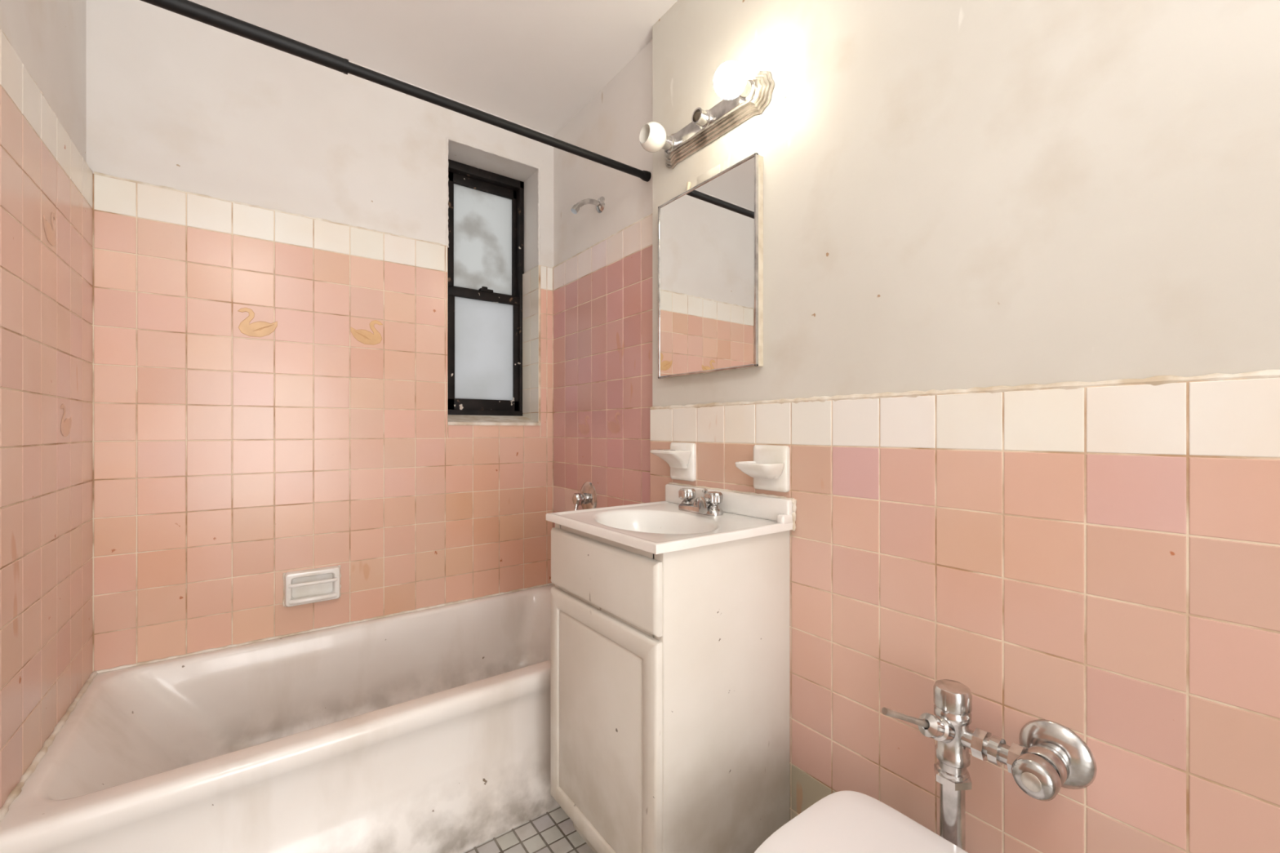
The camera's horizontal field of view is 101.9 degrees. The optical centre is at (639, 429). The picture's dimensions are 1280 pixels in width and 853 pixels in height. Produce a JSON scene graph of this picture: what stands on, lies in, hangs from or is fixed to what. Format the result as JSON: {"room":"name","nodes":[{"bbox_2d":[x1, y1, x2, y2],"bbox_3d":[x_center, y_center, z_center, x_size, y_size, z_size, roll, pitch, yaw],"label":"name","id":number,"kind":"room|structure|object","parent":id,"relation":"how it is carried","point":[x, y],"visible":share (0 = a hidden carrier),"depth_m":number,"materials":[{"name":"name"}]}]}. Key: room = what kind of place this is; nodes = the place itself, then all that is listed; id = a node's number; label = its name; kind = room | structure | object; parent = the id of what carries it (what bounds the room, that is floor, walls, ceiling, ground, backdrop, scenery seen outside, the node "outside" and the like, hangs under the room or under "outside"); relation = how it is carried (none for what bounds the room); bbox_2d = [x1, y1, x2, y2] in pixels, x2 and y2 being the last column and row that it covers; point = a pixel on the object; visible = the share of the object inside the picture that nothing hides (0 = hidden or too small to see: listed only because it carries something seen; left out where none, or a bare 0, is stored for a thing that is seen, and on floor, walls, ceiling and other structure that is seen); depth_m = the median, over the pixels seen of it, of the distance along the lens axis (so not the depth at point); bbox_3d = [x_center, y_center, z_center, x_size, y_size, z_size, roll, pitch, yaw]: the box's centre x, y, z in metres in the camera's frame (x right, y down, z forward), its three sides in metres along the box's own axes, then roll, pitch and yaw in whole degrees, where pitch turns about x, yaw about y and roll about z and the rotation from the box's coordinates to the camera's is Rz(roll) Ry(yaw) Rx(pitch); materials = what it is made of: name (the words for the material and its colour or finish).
{"room":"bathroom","nodes":[
{"label":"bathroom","id":0,"kind":"room"},
{"bbox_2d":[0,0,93,808],"bbox_3d":[-0.785,-0.118,0.230,0.252,2.597,2.944,0,0,-36],"label":"wall","id":1,"kind":"structure","parent":0,"point":[46,302],"depth_m":1.12,"materials":[{"name":"tile"}]},
{"bbox_2d":[43,212,56,245],"bbox_3d":[-1.311,-0.453,1.154,0.001,0.078,0.090,0,0,-36],"label":"decal","id":2,"kind":"object","parent":1,"relation":"attached to","point":[50,233],"visible":1,"depth_m":1.16},
{"bbox_2d":[60,404,71,436],"bbox_3d":[-1.384,-0.023,1.253,0.001,0.078,0.090,0,0,-36],"label":"decal","id":3,"kind":"object","parent":1,"relation":"attached to","point":[65,427],"visible":1,"depth_m":1.24},
{"bbox_2d":[85,0,553,671],"bbox_3d":[-1.059,-0.118,2.019,1.940,2.597,0.334,0,0,-36],"label":"wall","id":4,"kind":"structure","parent":0,"point":[232,172],"depth_m":1.72,"materials":[{"name":"tile"}]},
{"bbox_2d":[237,307,277,337],"bbox_3d":[-1.238,-0.347,1.683,0.104,0.091,0.001,0,0,-36],"label":"decal","id":5,"kind":"object","parent":4,"relation":"attached to","point":[257,329],"visible":1,"depth_m":1.68,"materials":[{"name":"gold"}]},
{"bbox_2d":[282,564,341,607],"bbox_3d":[-1.105,0.532,1.756,0.170,0.117,0.050,0,0,-36],"label":"soap dish","id":6,"kind":"object","parent":4,"relation":"attached to","point":[303,587],"visible":1,"depth_m":1.76,"materials":[{"name":"white ceramic"}]},
{"bbox_2d":[350,320,382,345],"bbox_3d":[-0.984,-0.354,1.871,0.104,0.091,0.001,0,0,-36],"label":"decal","id":7,"kind":"object","parent":4,"relation":"attached to","point":[364,336],"visible":1,"depth_m":1.88,"materials":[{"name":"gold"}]},
{"bbox_2d":[447,159,524,416],"bbox_3d":[-0.723,-0.600,2.332,0.396,1.109,0.092,0,0,-36],"label":"window","id":8,"kind":"structure","parent":4,"relation":"in","point":[486,249],"depth_m":2.33,"materials":[{"name":"white glass"}]},
{"bbox_2d":[188,0,677,136],"bbox_3d":[-0.156,-1.377,0.799,1.940,0.120,3.370,0,0,-36],"label":"ceiling","id":9,"kind":"structure","parent":0,"point":[535,64],"depth_m":1.75,"materials":[{"name":"paint"}]},
{"bbox_2d":[462,806,594,852],"bbox_3d":[-0.156,1.140,0.799,1.940,0.120,3.370,0,0,-36],"label":"floor","id":10,"kind":"structure","parent":0,"point":[553,831],"depth_m":1.37,"materials":[{"name":"tile"}]},
{"bbox_2d":[0,582,559,852],"bbox_3d":[-0.741,0.878,1.586,1.441,0.404,0.758,0,0,-36],"label":"bathtub","id":11,"kind":"object","parent":10,"relation":"on","point":[424,730],"visible":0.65,"depth_m":1.34,"materials":[{"name":"ceramic"}]},
{"bbox_2d":[546,482,796,852],"bbox_3d":[0.061,0.620,1.296,0.423,0.920,0.479,0,0,-36],"label":"bathroom vanity","id":12,"kind":"object","parent":10,"relation":"on","point":[669,626],"visible":0.96,"depth_m":1.14,"materials":[{"name":"paint"}]},
{"bbox_2d":[678,488,723,515],"bbox_3d":[0.146,0.190,1.382,0.096,0.062,0.162,0,0,-36],"label":"sink faucet","id":13,"kind":"object","parent":12,"relation":"on","point":[700,506],"visible":1,"depth_m":1.35,"materials":[{"name":"silver metal"}]},
{"bbox_2d":[754,791,968,852],"bbox_3d":[0.360,0.879,0.754,0.549,0.402,0.366,0,0,-36],"label":"toilet","id":14,"kind":"object","parent":10,"relation":"on","point":[841,821],"visible":1,"depth_m":0.88,"materials":[{"name":"white ceramic"}]},
{"bbox_2d":[881,679,1097,851],"bbox_3d":[0.554,0.601,0.841,0.303,0.325,0.146,0,0,22],"label":"valve","id":15,"kind":"object","parent":14,"relation":"on","point":[1049,757],"visible":0.99,"depth_m":0.85,"materials":[{"name":"silver metal"}]},
{"bbox_2d":[552,0,1279,852],"bbox_3d":[0.556,-0.118,1.222,0.293,2.597,2.944,0,0,-36],"label":"wall","id":16,"kind":"structure","parent":0,"point":[1019,376],"depth_m":0.91,"materials":[{"name":"paint"}]},
{"bbox_2d":[140,0,651,182],"bbox_3d":[-0.558,-0.862,1.335,1.458,0.052,0.052,0,0,-36],"label":"shower curtain rod","id":17,"kind":"object","parent":16,"relation":"attached to","point":[187,8],"visible":1,"depth_m":1.23,"materials":[{"name":"black metal"}]},
{"bbox_2d":[572,481,596,510],"bbox_3d":[-0.234,0.272,2.047,0.071,0.132,0.132,0,0,-36],"label":"handle","id":18,"kind":"object","parent":16,"relation":"attached to","point":[587,498],"visible":0.96,"depth_m":2.04,"materials":[{"name":"silver metal"}]},
{"bbox_2d":[578,415,590,435],"bbox_3d":[-0.226,-0.018,2.094,0.001,0.078,0.090,0,0,-36],"label":"decal","id":19,"kind":"object","parent":16,"relation":"attached to","point":[584,430],"visible":1,"depth_m":2.09},
{"bbox_2d":[570,196,604,213],"bbox_3d":[-0.204,-0.856,1.973,0.129,0.093,0.062,0,0,-36],"label":"shower arm","id":20,"kind":"object","parent":16,"relation":"attached to","point":[600,203],"visible":1,"depth_m":1.98,"materials":[{"name":"silver metal"}]},
{"bbox_2d":[607,412,620,433],"bbox_3d":[-0.097,-0.026,1.920,0.001,0.078,0.090,0,0,-36],"label":"decal","id":21,"kind":"object","parent":16,"relation":"attached to","point":[613,427],"visible":1,"depth_m":1.91},
{"bbox_2d":[649,442,696,481],"bbox_3d":[0.094,0.094,1.526,0.094,0.112,0.106,0,0,-36],"label":"toothbrush holder","id":22,"kind":"object","parent":16,"relation":"attached to","point":[681,457],"visible":1,"depth_m":1.51,"materials":[{"name":"white ceramic"}]},
{"bbox_2d":[686,164,719,191],"bbox_3d":[0.180,-0.715,1.498,0.013,0.051,0.134,0,0,-36],"label":"anchor","id":23,"kind":"object","parent":16,"relation":"attached to","point":[716,170],"visible":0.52,"depth_m":1.48,"materials":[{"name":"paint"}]},
{"bbox_2d":[639,60,774,168],"bbox_3d":[0.155,-0.862,1.429,0.130,0.108,0.430,0,0,-36],"label":"vanity light bar","id":24,"kind":"object","parent":16,"relation":"attached to","point":[744,99],"visible":1,"depth_m":1.40,"materials":[{"name":"silver metal"}]},
{"bbox_2d":[657,152,763,378],"bbox_3d":[0.185,-0.429,1.472,0.030,0.538,0.397,0,0,-36],"label":"medicine cabinet mirror","id":25,"kind":"object","parent":16,"relation":"attached to","point":[710,234],"visible":1,"depth_m":1.43,"materials":[{"name":"mirror"}]},
{"bbox_2d":[734,444,789,492],"bbox_3d":[0.293,0.094,1.263,0.086,0.112,0.108,0,0,-36],"label":"soap holder","id":26,"kind":"object","parent":16,"relation":"attached to","point":[769,469],"visible":1,"depth_m":1.25,"materials":[{"name":"white ceramic"}]}
]}

